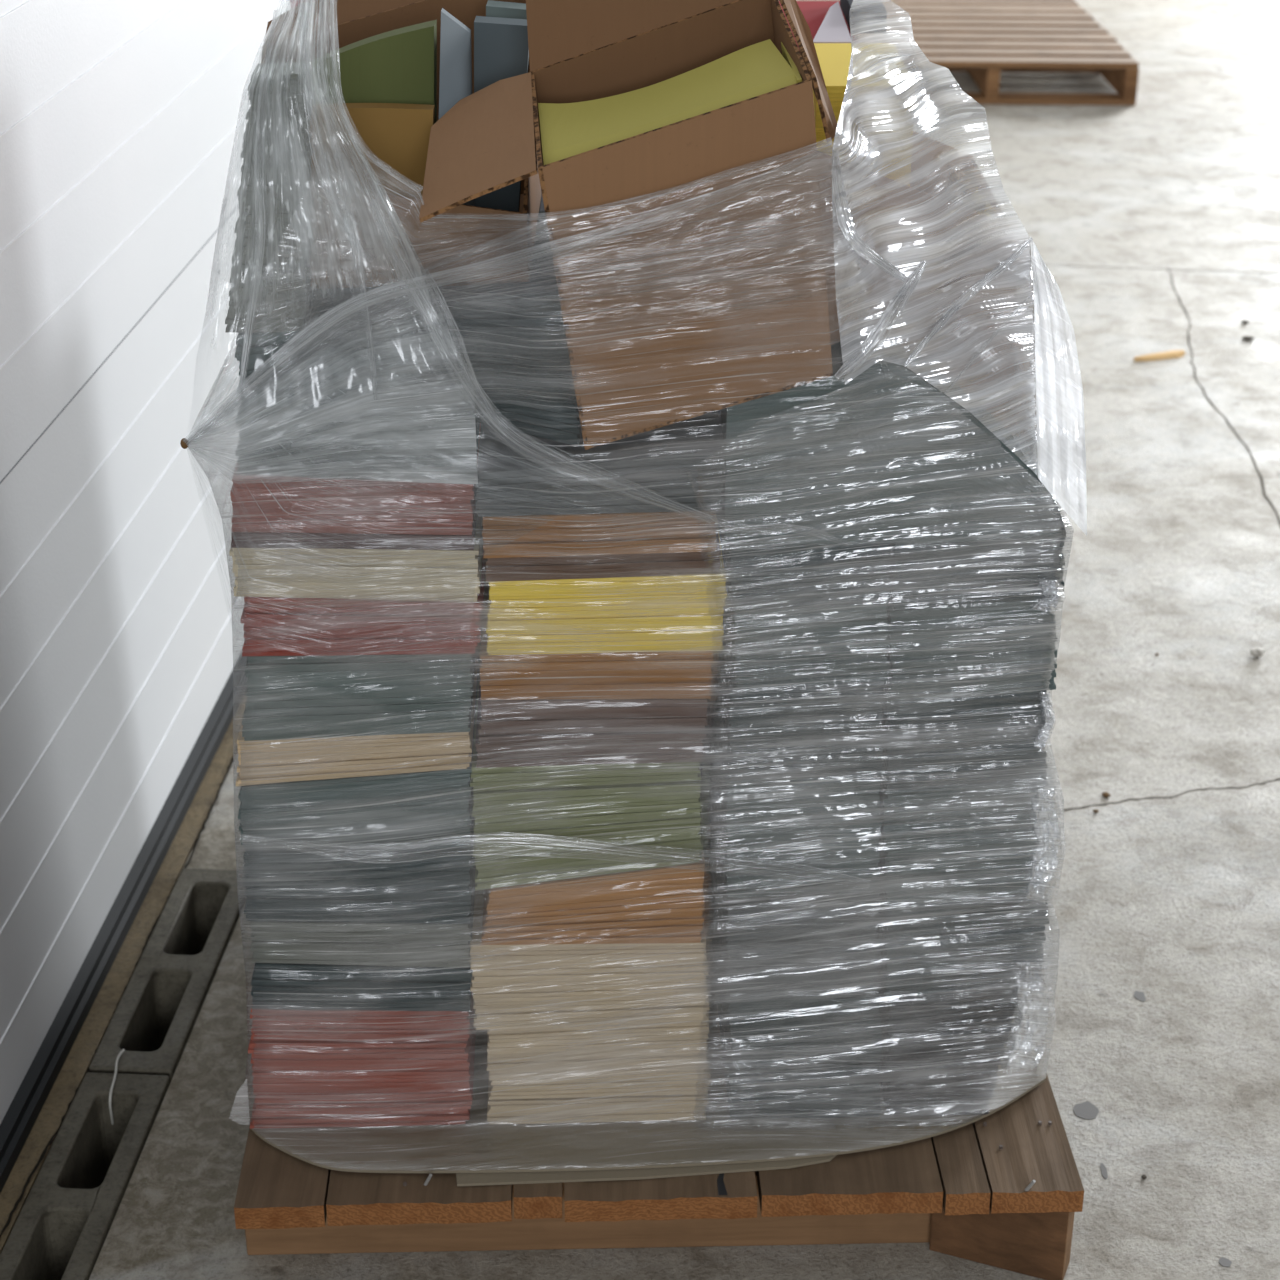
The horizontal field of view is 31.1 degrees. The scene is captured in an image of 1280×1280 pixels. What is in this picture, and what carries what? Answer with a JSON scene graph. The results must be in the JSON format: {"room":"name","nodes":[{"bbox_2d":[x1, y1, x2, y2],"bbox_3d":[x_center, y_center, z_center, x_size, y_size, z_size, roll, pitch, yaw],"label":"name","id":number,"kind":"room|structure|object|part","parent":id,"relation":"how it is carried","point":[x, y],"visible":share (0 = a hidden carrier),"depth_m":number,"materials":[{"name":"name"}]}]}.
{"room":"warehouse","nodes":[
{"label":"warehouse","id":0,"kind":"room"},
{"bbox_2d":[89,0,1279,1279],"bbox_3d":[4.131,-1.842,7.710,9.737,0.201,18.500,0,26,0],"label":"floor","id":1,"kind":"structure","parent":0,"point":[1155,221],"depth_m":3.30,"materials":[{"name":"concrete"}]},
{"bbox_2d":[0,1049,169,1279],"bbox_3d":[-0.591,0.659,2.456,0.096,0.202,0.472,2,26,3],"label":"cinder block","id":2,"kind":"object","parent":1,"relation":"on","point":[60,1231],"depth_m":2.44,"materials":[{"name":"grey concrete"}]},
{"bbox_3d":[-0.595,0.544,2.616,0.015,0.132,0.085,0,26,0],"label":"film strip","id":3,"kind":"part","parent":2,"relation":"part of","materials":[{"name":"white plastic"}]},
{"bbox_2d":[0,693,246,1253],"bbox_3d":[-0.317,-1.722,7.456,0.105,0.204,17.000,2,26,3],"label":"trim","id":4,"kind":"structure","parent":1,"relation":"attached to","point":[34,1152],"depth_m":2.75,"materials":[{"name":"wood"}]},
{"bbox_2d":[0,0,289,1192],"bbox_3d":[-0.369,-2.814,6.382,0.068,2.700,16.000,2,26,3],"label":"wall","id":5,"kind":"structure","parent":4,"relation":"on","point":[122,638],"depth_m":2.76,"materials":[{"name":"white metal"}]},
{"bbox_2d":[89,868,246,1082],"bbox_3d":[-0.562,0.479,2.838,0.096,0.196,0.435,2,26,3],"label":"cinder block","id":6,"kind":"object","parent":1,"relation":"on","point":[154,1019],"visible":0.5,"depth_m":2.79,"materials":[{"name":"grey concrete"}]},
{"bbox_2d":[234,994,1083,1279],"bbox_3d":[0.004,0.376,2.690,0.856,0.131,1.005,0,26,0],"label":"wooden pallet","id":7,"kind":"object","parent":1,"relation":"on","point":[1003,1189],"visible":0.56,"depth_m":2.27,"materials":[{"name":"wood"}]},
{"bbox_2d":[180,0,1086,1170],"bbox_3d":[0.007,-0.181,2.468,0.828,1.159,1.023,0,26,0],"label":"wrap","id":8,"kind":"object","parent":7,"relation":"on","point":[1045,404],"visible":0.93,"depth_m":1.98,"materials":[{"name":"plastic"}]},
{"bbox_2d":[209,0,435,306],"bbox_3d":[-0.254,-0.348,1.918,0.273,0.385,0.108,0,26,0],"label":"plastic wrap","id":9,"kind":"object","parent":8,"relation":"hanging from","point":[281,139],"depth_m":1.89,"materials":[{"name":"clear plastic"}]},
{"bbox_3d":[0.365,-0.222,2.019,0.046,0.250,0.089,-4,26,-9],"label":"panel","id":10,"kind":"part","parent":8,"relation":"part of","materials":[{"name":"clear plastic"}]},
{"bbox_2d":[456,1155,835,1185],"bbox_3d":[0.000,0.402,2.514,0.398,0.003,0.602,0,26,0],"label":"board","id":11,"kind":"object","parent":7,"relation":"on","point":[504,1178],"visible":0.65,"depth_m":2.26,"materials":[{"name":"brown wood"}]},
{"bbox_2d":[251,963,1045,1172],"bbox_3d":[0.005,0.370,2.571,0.833,0.003,0.700,0,26,0],"label":"board","id":12,"kind":"object","parent":7,"relation":"on","point":[476,1145],"visible":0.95,"depth_m":2.30,"materials":[{"name":"plastic"}]},
{"bbox_2d":[248,992,475,1128],"bbox_3d":[-0.284,0.367,2.405,0.233,0.144,0.278,0,26,0],"label":"book","id":13,"kind":"object","parent":12,"relation":"on","point":[296,1070],"visible":0.42,"depth_m":2.29,"materials":[{"name":"red paper"}]},
{"bbox_2d":[251,963,472,1011],"bbox_3d":[-0.275,0.281,2.363,0.226,0.062,0.277,0,26,0],"label":"paper stack","id":14,"kind":"object","parent":13,"relation":"on","point":[268,979],"visible":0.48,"depth_m":2.24,"materials":[{"name":"grey paper"}]},
{"bbox_2d":[250,858,475,967],"bbox_3d":[-0.274,0.236,2.342,0.222,0.057,0.278,0,26,0],"label":"paper stack","id":15,"kind":"object","parent":14,"relation":"on","point":[272,941],"visible":0.38,"depth_m":2.22,"materials":[{"name":"grey paper"}]},
{"bbox_2d":[243,817,474,923],"bbox_3d":[-0.274,0.177,2.314,0.229,0.090,0.278,0,26,0],"label":"paper stack","id":16,"kind":"object","parent":15,"relation":"on","point":[441,885],"visible":0.49,"depth_m":2.19,"materials":[{"name":"grey paper"}]},
{"bbox_2d":[238,644,479,848],"bbox_3d":[-0.271,0.103,2.279,0.229,0.086,0.278,0,26,0],"label":"paper stack","id":17,"kind":"object","parent":16,"relation":"on","point":[259,808],"visible":0.41,"depth_m":2.16,"materials":[{"name":"paper"}]},
{"bbox_2d":[236,643,478,785],"bbox_3d":[-0.271,0.054,2.255,0.230,0.054,0.278,0,26,0],"label":"paper stack","id":18,"kind":"object","parent":17,"relation":"on","point":[260,761],"visible":0.38,"depth_m":2.13,"materials":[{"name":"beige paper"}]},
{"bbox_2d":[242,649,475,740],"bbox_3d":[-0.264,-0.005,2.227,0.223,0.087,0.277,0,26,0],"label":"paper stack","id":19,"kind":"object","parent":18,"relation":"on","point":[293,697],"visible":0.46,"depth_m":2.11,"materials":[{"name":"grey paper"}]},
{"bbox_2d":[241,550,485,655],"bbox_3d":[-0.256,-0.071,2.196,0.228,0.059,0.278,0,26,0],"label":"paper stack","id":20,"kind":"object","parent":19,"relation":"on","point":[359,635],"visible":0.42,"depth_m":2.08,"materials":[{"name":"paper"}]},
{"bbox_2d":[229,514,482,601],"bbox_3d":[-0.258,-0.115,2.175,0.230,0.058,0.278,0,26,0],"label":"paper stack","id":21,"kind":"object","parent":20,"relation":"on","point":[456,580],"visible":0.47,"depth_m":2.05,"materials":[{"name":"beige paper"}]},
{"bbox_2d":[231,499,476,549],"bbox_3d":[-0.259,-0.145,2.160,0.224,0.020,0.277,0,26,0],"label":"paper stack","id":22,"kind":"object","parent":21,"relation":"on","point":[239,539],"visible":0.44,"depth_m":2.04,"materials":[{"name":"grey paper"}]},
{"bbox_2d":[230,423,480,534],"bbox_3d":[-0.258,-0.177,2.146,0.224,0.062,0.276,0,26,0],"label":"paper stack","id":23,"kind":"object","parent":22,"relation":"on","point":[411,497],"visible":0.36,"depth_m":2.03,"materials":[{"name":"red paper"}]},
{"bbox_2d":[236,390,479,483],"bbox_3d":[-0.252,-0.231,2.119,0.219,0.082,0.278,0,26,0],"label":"paper stack","id":24,"kind":"object","parent":23,"relation":"on","point":[381,456],"visible":0.34,"depth_m":2.00,"materials":[{"name":"paper"}]},
{"bbox_2d":[235,287,419,398],"bbox_3d":[-0.275,-0.295,2.110,0.168,0.078,0.276,0,26,0],"label":"paper stack","id":25,"kind":"object","parent":24,"relation":"on","point":[325,302],"visible":0.57,"depth_m":1.99,"materials":[{"name":"paper"}]},
{"bbox_2d":[225,62,313,332],"bbox_3d":[-0.315,-0.373,1.949,0.084,0.220,0.054,0,26,0],"label":"paper stack","id":26,"kind":"object","parent":25,"relation":"on","point":[293,311],"visible":0.83,"depth_m":1.94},
{"bbox_2d":[261,0,541,288],"bbox_3d":[-0.231,-0.486,2.110,0.267,0.231,0.357,0,26,0],"label":"carton","id":27,"kind":"object","parent":25,"relation":"on","point":[354,20],"visible":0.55,"depth_m":2.00,"materials":[{"name":"cardboard"}]},
{"bbox_3d":[-0.345,-0.438,2.105,0.004,0.149,0.306,-2,26,-5],"label":"panel","id":28,"kind":"part","parent":27,"relation":"part of","materials":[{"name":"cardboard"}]},
{"bbox_2d":[309,103,434,198],"bbox_3d":[-0.251,-0.409,2.010,0.147,0.111,0.054,-2,26,-4],"label":"book","id":29,"kind":"object","parent":27,"relation":"in","point":[396,136],"visible":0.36,"depth_m":2.00,"materials":[{"name":"brown paper"}]},
{"bbox_2d":[311,20,436,123],"bbox_3d":[-0.250,-0.467,2.053,0.137,0.157,0.072,0,26,0],"label":"book","id":30,"kind":"object","parent":27,"relation":"in","point":[399,65],"visible":0.3,"depth_m":2.03,"materials":[{"name":"green paper"}]},
{"bbox_3d":[-0.230,-0.537,2.230,0.265,0.220,0.004,-1,26,-2],"label":"panel","id":31,"kind":"part","parent":27,"relation":"part of","materials":[{"name":"cardboard"}]},
{"bbox_3d":[-0.215,-0.353,1.986,0.235,0.098,0.004,-2,26,-3],"label":"panel","id":32,"kind":"part","parent":27,"relation":"part of","materials":[{"name":"cardboard"}]},
{"bbox_3d":[-0.224,-0.374,2.140,0.265,0.004,0.306,-1,26,-2],"label":"panel","id":33,"kind":"part","parent":27,"relation":"part of","materials":[{"name":"cardboard"}]},
{"bbox_2d":[439,8,473,205],"bbox_3d":[-0.163,-0.453,2.052,0.012,0.222,0.118,7,26,15],"label":"book","id":34,"kind":"object","parent":27,"relation":"in","point":[455,84],"visible":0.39,"depth_m":2.02,"materials":[{"name":"grey paper"}]},
{"bbox_2d":[474,16,528,211],"bbox_3d":[-0.127,-0.466,2.116,0.054,0.204,0.070,0,26,0],"label":"book","id":35,"kind":"object","parent":27,"relation":"in","point":[501,49],"visible":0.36,"depth_m":2.08,"materials":[{"name":"grey paper"}]},
{"bbox_2d":[486,0,526,18],"bbox_3d":[-0.122,-0.540,2.142,0.041,0.100,0.070,0,26,0],"label":"book","id":36,"kind":"object","parent":27,"relation":"in","point":[501,9],"visible":0.16,"depth_m":2.12,"materials":[{"name":"paper"}]},
{"bbox_3d":[-0.099,-0.475,2.100,0.004,0.220,0.300,0,26,0],"label":"panel","id":37,"kind":"part","parent":27,"relation":"part of","materials":[{"name":"cardboard"}]},
{"bbox_2d":[479,197,544,643],"bbox_3d":[-0.072,-0.092,2.669,0.240,0.744,0.561,-1,26,-2],"label":"paper stack","id":38,"kind":"object","parent":12,"relation":"on","point":[542,203],"visible":0.02,"depth_m":2.40,"materials":[{"name":"brown paper"}]},
{"bbox_2d":[487,1010,710,1123],"bbox_3d":[-0.046,0.374,2.416,0.234,0.122,0.278,0,26,0],"label":"paper stack","id":39,"kind":"object","parent":12,"relation":"on","point":[503,1045],"visible":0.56,"depth_m":2.30,"materials":[{"name":"beige paper"}]},
{"bbox_2d":[470,889,708,1029],"bbox_3d":[-0.053,0.280,2.372,0.243,0.098,0.278,0,26,0],"label":"paper stack","id":40,"kind":"object","parent":39,"relation":"on","point":[501,991],"visible":0.46,"depth_m":2.25,"materials":[{"name":"beige paper"}]},
{"bbox_2d":[481,851,704,944],"bbox_3d":[-0.050,0.198,2.332,0.225,0.090,0.278,0,26,0],"label":"paper stack","id":41,"kind":"object","parent":40,"relation":"on","point":[631,902],"visible":0.44,"depth_m":2.21,"materials":[{"name":"orange paper"}]},
{"bbox_2d":[470,643,702,889],"bbox_3d":[-0.054,0.119,2.294,0.228,0.137,0.278,0,26,0],"label":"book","id":42,"kind":"object","parent":41,"relation":"on","point":[577,799],"visible":0.45,"depth_m":2.17,"materials":[{"name":"paper"}]},
{"bbox_2d":[475,684,707,767],"bbox_3d":[-0.049,0.028,2.251,0.224,0.069,0.278,0,26,0],"label":"paper stack","id":43,"kind":"object","parent":42,"relation":"on","point":[644,724],"visible":0.37,"depth_m":2.13,"materials":[{"name":"brown paper"}]},
{"bbox_2d":[480,576,712,699],"bbox_3d":[-0.044,-0.024,2.227,0.223,0.049,0.277,0,26,0],"label":"paper stack","id":44,"kind":"object","parent":43,"relation":"on","point":[626,671],"visible":0.38,"depth_m":2.10,"materials":[{"name":"brown paper"}]},
{"bbox_2d":[486,514,726,654],"bbox_3d":[-0.035,-0.080,2.200,0.227,0.079,0.278,0,26,0],"label":"paper stack","id":45,"kind":"object","parent":44,"relation":"on","point":[576,612],"visible":0.48,"depth_m":2.08,"materials":[{"name":"yellow paper"}]},
{"bbox_2d":[486,517,720,581],"bbox_3d":[-0.037,-0.124,2.179,0.220,0.026,0.277,0,26,0],"label":"paper stack","id":46,"kind":"object","parent":45,"relation":"on","point":[680,563],"visible":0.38,"depth_m":2.06,"materials":[{"name":"brown paper"}]},
{"bbox_2d":[482,511,716,557],"bbox_3d":[-0.040,-0.151,2.166,0.218,0.042,0.277,0,26,0],"label":"paper stack","id":47,"kind":"object","parent":46,"relation":"on","point":[550,537],"visible":0.41,"depth_m":2.04,"materials":[{"name":"brown paper"}]},
{"bbox_2d":[475,410,725,516],"bbox_3d":[-0.039,-0.194,2.145,0.230,0.059,0.278,0,26,0],"label":"paper stack","id":48,"kind":"object","parent":47,"relation":"on","point":[682,476],"visible":0.5,"depth_m":2.03,"materials":[{"name":"grey paper"}]},
{"bbox_2d":[416,211,579,445],"bbox_3d":[-0.128,-0.292,2.128,0.152,0.143,0.276,0,26,0],"label":"paper stack","id":49,"kind":"object","parent":48,"relation":"on","point":[551,417],"visible":0.48,"depth_m":2.00,"materials":[{"name":"paper"}]},
{"bbox_2d":[419,0,836,449],"bbox_3d":[-0.015,-0.391,1.967,0.354,0.417,0.258,-3,26,-6],"label":"carton","id":50,"kind":"object","parent":49,"relation":"on","point":[489,141],"visible":0.96,"depth_m":1.91,"materials":[{"name":"cardboard"}]},
{"bbox_3d":[-0.069,-0.327,1.981,0.040,0.289,0.242,-2,26,-4],"label":"panel","id":51,"kind":"part","parent":50,"relation":"part of","materials":[{"name":"cardboard"}]},
{"bbox_3d":[0.026,-0.421,2.063,0.249,0.320,0.039,-4,26,-7],"label":"panel","id":52,"kind":"part","parent":50,"relation":"part of","materials":[{"name":"cardboard"}]},
{"bbox_2d":[538,39,796,164],"bbox_3d":[0.030,-0.364,1.949,0.239,0.260,0.168,-4,26,-7],"label":"paper stack","id":53,"kind":"object","parent":50,"relation":"in","point":[567,130],"visible":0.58,"depth_m":1.90,"materials":[{"name":"yellow paper"}]},
{"bbox_3d":[0.041,-0.304,1.899,0.253,0.319,0.042,-3,26,-7],"label":"panel","id":54,"kind":"part","parent":50,"relation":"part of","materials":[{"name":"cardboard"}]},
{"bbox_3d":[0.050,-0.254,2.052,0.217,0.097,0.201,-3,26,-5],"label":"panel","id":55,"kind":"part","parent":50,"relation":"part of","materials":[{"name":"cardboard"}]},
{"bbox_2d":[781,42,801,82],"bbox_3d":[0.135,-0.419,1.944,0.024,0.152,0.152,-1,26,-2],"label":"paper sheet","id":56,"kind":"object","parent":50,"relation":"in","point":[785,54],"visible":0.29,"depth_m":1.89,"materials":[{"name":"yellow paper"}]},
{"bbox_3d":[0.139,-0.394,1.977,0.039,0.296,0.234,-2,26,-4],"label":"panel","id":57,"kind":"part","parent":50,"relation":"part of","materials":[{"name":"cardboard"}]},
{"bbox_2d":[700,410,720,962],"bbox_3d":[0.132,-0.040,2.702,0.173,0.622,0.561,-1,26,-2],"label":"paper stack","id":58,"kind":"object","parent":12,"relation":"on","point":[708,912],"visible":0.02,"depth_m":2.51,"materials":[{"name":"grey paper"}]},
{"bbox_2d":[779,1,855,50],"bbox_3d":[0.173,-0.541,2.457,0.093,0.228,0.280,0,26,0],"label":"paper stack","id":59,"kind":"object","parent":58,"relation":"on","point":[814,13],"visible":0.07,"depth_m":2.47,"materials":[{"name":"paper"}]},
{"bbox_2d":[813,2,850,42],"bbox_3d":[0.191,-0.635,2.366,0.040,0.010,0.182,0,26,0],"label":"paper sheet","id":60,"kind":"object","parent":59,"relation":"on","point":[833,29],"visible":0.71,"depth_m":2.33,"materials":[{"name":"white paper"}]},
{"bbox_2d":[840,0,886,32],"bbox_3d":[0.235,-0.667,2.430,0.035,0.022,0.160,0,26,0],"label":"paper stack","id":61,"kind":"object","parent":59,"relation":"on","point":[865,11],"visible":0.6,"depth_m":2.36,"materials":[{"name":"white paper"}]},
{"bbox_2d":[711,883,881,1118],"bbox_3d":[0.161,0.360,2.417,0.166,0.146,0.277,0,26,0],"label":"paper stack","id":62,"kind":"object","parent":12,"relation":"on","point":[770,1015],"visible":0.55,"depth_m":2.30,"materials":[{"name":"grey paper"}]},
{"bbox_2d":[709,776,880,1002],"bbox_3d":[0.155,0.241,2.360,0.162,0.124,0.276,0,26,0],"label":"paper stack","id":63,"kind":"object","parent":62,"relation":"on","point":[819,972],"visible":0.57,"depth_m":2.24,"materials":[{"name":"grey paper"}]},
{"bbox_2d":[708,658,881,897],"bbox_3d":[0.151,0.131,2.307,0.159,0.133,0.275,0,26,0],"label":"paper stack","id":64,"kind":"object","parent":63,"relation":"on","point":[846,823],"visible":0.52,"depth_m":2.19,"materials":[{"name":"paper"}]},
{"bbox_2d":[713,615,885,780],"bbox_3d":[0.151,0.028,2.258,0.157,0.102,0.277,0,26,0],"label":"paper stack","id":65,"kind":"object","parent":64,"relation":"on","point":[740,725],"visible":0.52,"depth_m":2.14,"materials":[{"name":"grey paper"}]},
{"bbox_2d":[723,583,889,688],"bbox_3d":[0.153,-0.051,2.220,0.153,0.085,0.275,0,26,0],"label":"paper stack","id":66,"kind":"object","parent":65,"relation":"on","point":[801,636],"visible":0.49,"depth_m":2.10,"materials":[{"name":"paper"}]},
{"bbox_2d":[715,511,890,610],"bbox_3d":[0.149,-0.115,2.189,0.157,0.069,0.276,0,26,0],"label":"paper stack","id":67,"kind":"object","parent":66,"relation":"on","point":[749,578],"visible":0.37,"depth_m":2.07,"materials":[{"name":"grey paper"}]},
{"bbox_2d":[719,334,1065,544],"bbox_3d":[0.227,-0.181,2.050,0.306,0.172,0.082,-1,26,-2],"label":"paper stack","id":68,"kind":"object","parent":67,"relation":"on","point":[960,506],"visible":0.84,"depth_m":2.02,"materials":[{"name":"paper"}]},
{"bbox_2d":[817,131,1015,428],"bbox_3d":[0.258,-0.334,2.182,0.225,0.333,0.275,0,26,0],"label":"carton","id":69,"kind":"object","parent":67,"relation":"on","point":[894,198],"visible":0.09,"depth_m":2.05,"materials":[{"name":"cardboard"}]},
{"bbox_2d":[813,43,912,185],"bbox_3d":[0.198,-0.361,2.183,0.086,0.368,0.190,0,26,0],"label":"paper stack","id":70,"kind":"object","parent":69,"relation":"in","point":[834,58],"visible":0.02,"depth_m":2.05,"materials":[{"name":"yellow paper"}]},
{"bbox_3d":[0.258,-0.393,2.304,0.224,0.333,0.004,0,26,0],"label":"panel","id":71,"kind":"part","parent":69,"relation":"part of","materials":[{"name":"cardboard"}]},
{"bbox_3d":[0.347,-0.303,2.202,0.047,0.260,0.265,0,26,0],"label":"panel","id":72,"kind":"part","parent":69,"relation":"part of","materials":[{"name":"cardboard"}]},
{"bbox_2d":[877,968,1021,1115],"bbox_3d":[0.307,0.353,2.420,0.142,0.156,0.275,0,26,0],"label":"paper stack","id":73,"kind":"object","parent":12,"relation":"on","point":[917,1093],"visible":0.42,"depth_m":2.30,"materials":[{"name":"grey paper"}]},
{"bbox_2d":[877,872,1048,998],"bbox_3d":[0.313,0.241,2.366,0.170,0.120,0.276,0,26,0],"label":"paper stack","id":74,"kind":"object","parent":73,"relation":"on","point":[986,940],"visible":0.31,"depth_m":2.24,"materials":[{"name":"grey paper"}]},
{"bbox_2d":[878,775,1048,903],"bbox_3d":[0.307,0.136,2.315,0.173,0.135,0.277,0,26,0],"label":"paper stack","id":75,"kind":"object","parent":74,"relation":"on","point":[975,877],"visible":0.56,"depth_m":2.19,"materials":[{"name":"paper"}]},
{"bbox_2d":[880,681,1047,789],"bbox_3d":[0.300,0.037,2.268,0.166,0.105,0.276,0,26,0],"label":"paper stack","id":76,"kind":"object","parent":75,"relation":"on","point":[905,754],"visible":0.38,"depth_m":2.15,"materials":[{"name":"grey paper"}]},
{"bbox_2d":[885,598,1056,699],"bbox_3d":[0.301,-0.050,2.227,0.168,0.101,0.277,0,26,0],"label":"paper stack","id":77,"kind":"object","parent":76,"relation":"on","point":[1020,649],"visible":0.51,"depth_m":2.11,"materials":[{"name":"paper"}]},
{"bbox_2d":[888,541,1064,610],"bbox_3d":[0.301,-0.118,2.194,0.166,0.073,0.276,0,26,0],"label":"paper stack","id":78,"kind":"object","parent":77,"relation":"on","point":[1051,557],"visible":0.38,"depth_m":2.07,"materials":[{"name":"grey paper"}]},
{"bbox_3d":[-0.284,-0.094,2.660,0.241,0.755,0.566,0,26,0],"label":"paper stack","id":79,"kind":"object","parent":12,"relation":"on","visible":0},
{"bbox_2d":[290,0,300,8],"bbox_3d":[-0.231,-0.564,2.446,0.226,0.278,0.280,0,26,0],"label":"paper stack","id":80,"kind":"object","parent":79,"relation":"on","point":[297,2],"visible":0.02,"depth_m":2.26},
{"bbox_2d":[778,0,1138,104],"bbox_3d":[1.010,-2.041,7.745,1.020,0.130,1.598,0,26,0],"label":"wooden pallet","id":81,"kind":"object","parent":1,"relation":"on","point":[983,39],"visible":0.59,"depth_m":7.33,"materials":[{"name":"brown wood"}]},
{"bbox_2d":[1102,792,1110,797],"bbox_3d":[0.644,0.213,3.175,0.012,0.005,0.012,-11,28,-21],"label":"scrap","id":82,"kind":"object","parent":1,"relation":"on","point":[1105,794],"visible":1,"depth_m":3.17,"materials":[{"name":"brown"}]},
{"bbox_2d":[1134,350,1184,361],"bbox_3d":[1.100,-0.604,4.880,0.124,0.009,0.032,-7,27,-15],"label":"wood splinter","id":83,"kind":"object","parent":1,"relation":"on","point":[1173,353],"visible":1,"depth_m":4.87,"materials":[{"name":"beige wood"}]},
{"bbox_2d":[1242,336,1254,340],"bbox_3d":[1.318,-0.654,4.985,0.027,0.008,0.025,0,26,0],"label":"clod","id":84,"kind":"object","parent":1,"relation":"on","point":[1247,338],"visible":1,"depth_m":4.98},
{"bbox_2d":[1250,647,1264,656],"bbox_3d":[0.959,0.018,3.572,0.023,0.014,0.021,0,26,0],"label":"chip","id":85,"kind":"object","parent":1,"relation":"on","point":[1258,652],"visible":1,"depth_m":3.57,"materials":[{"name":"white"}]}
]}

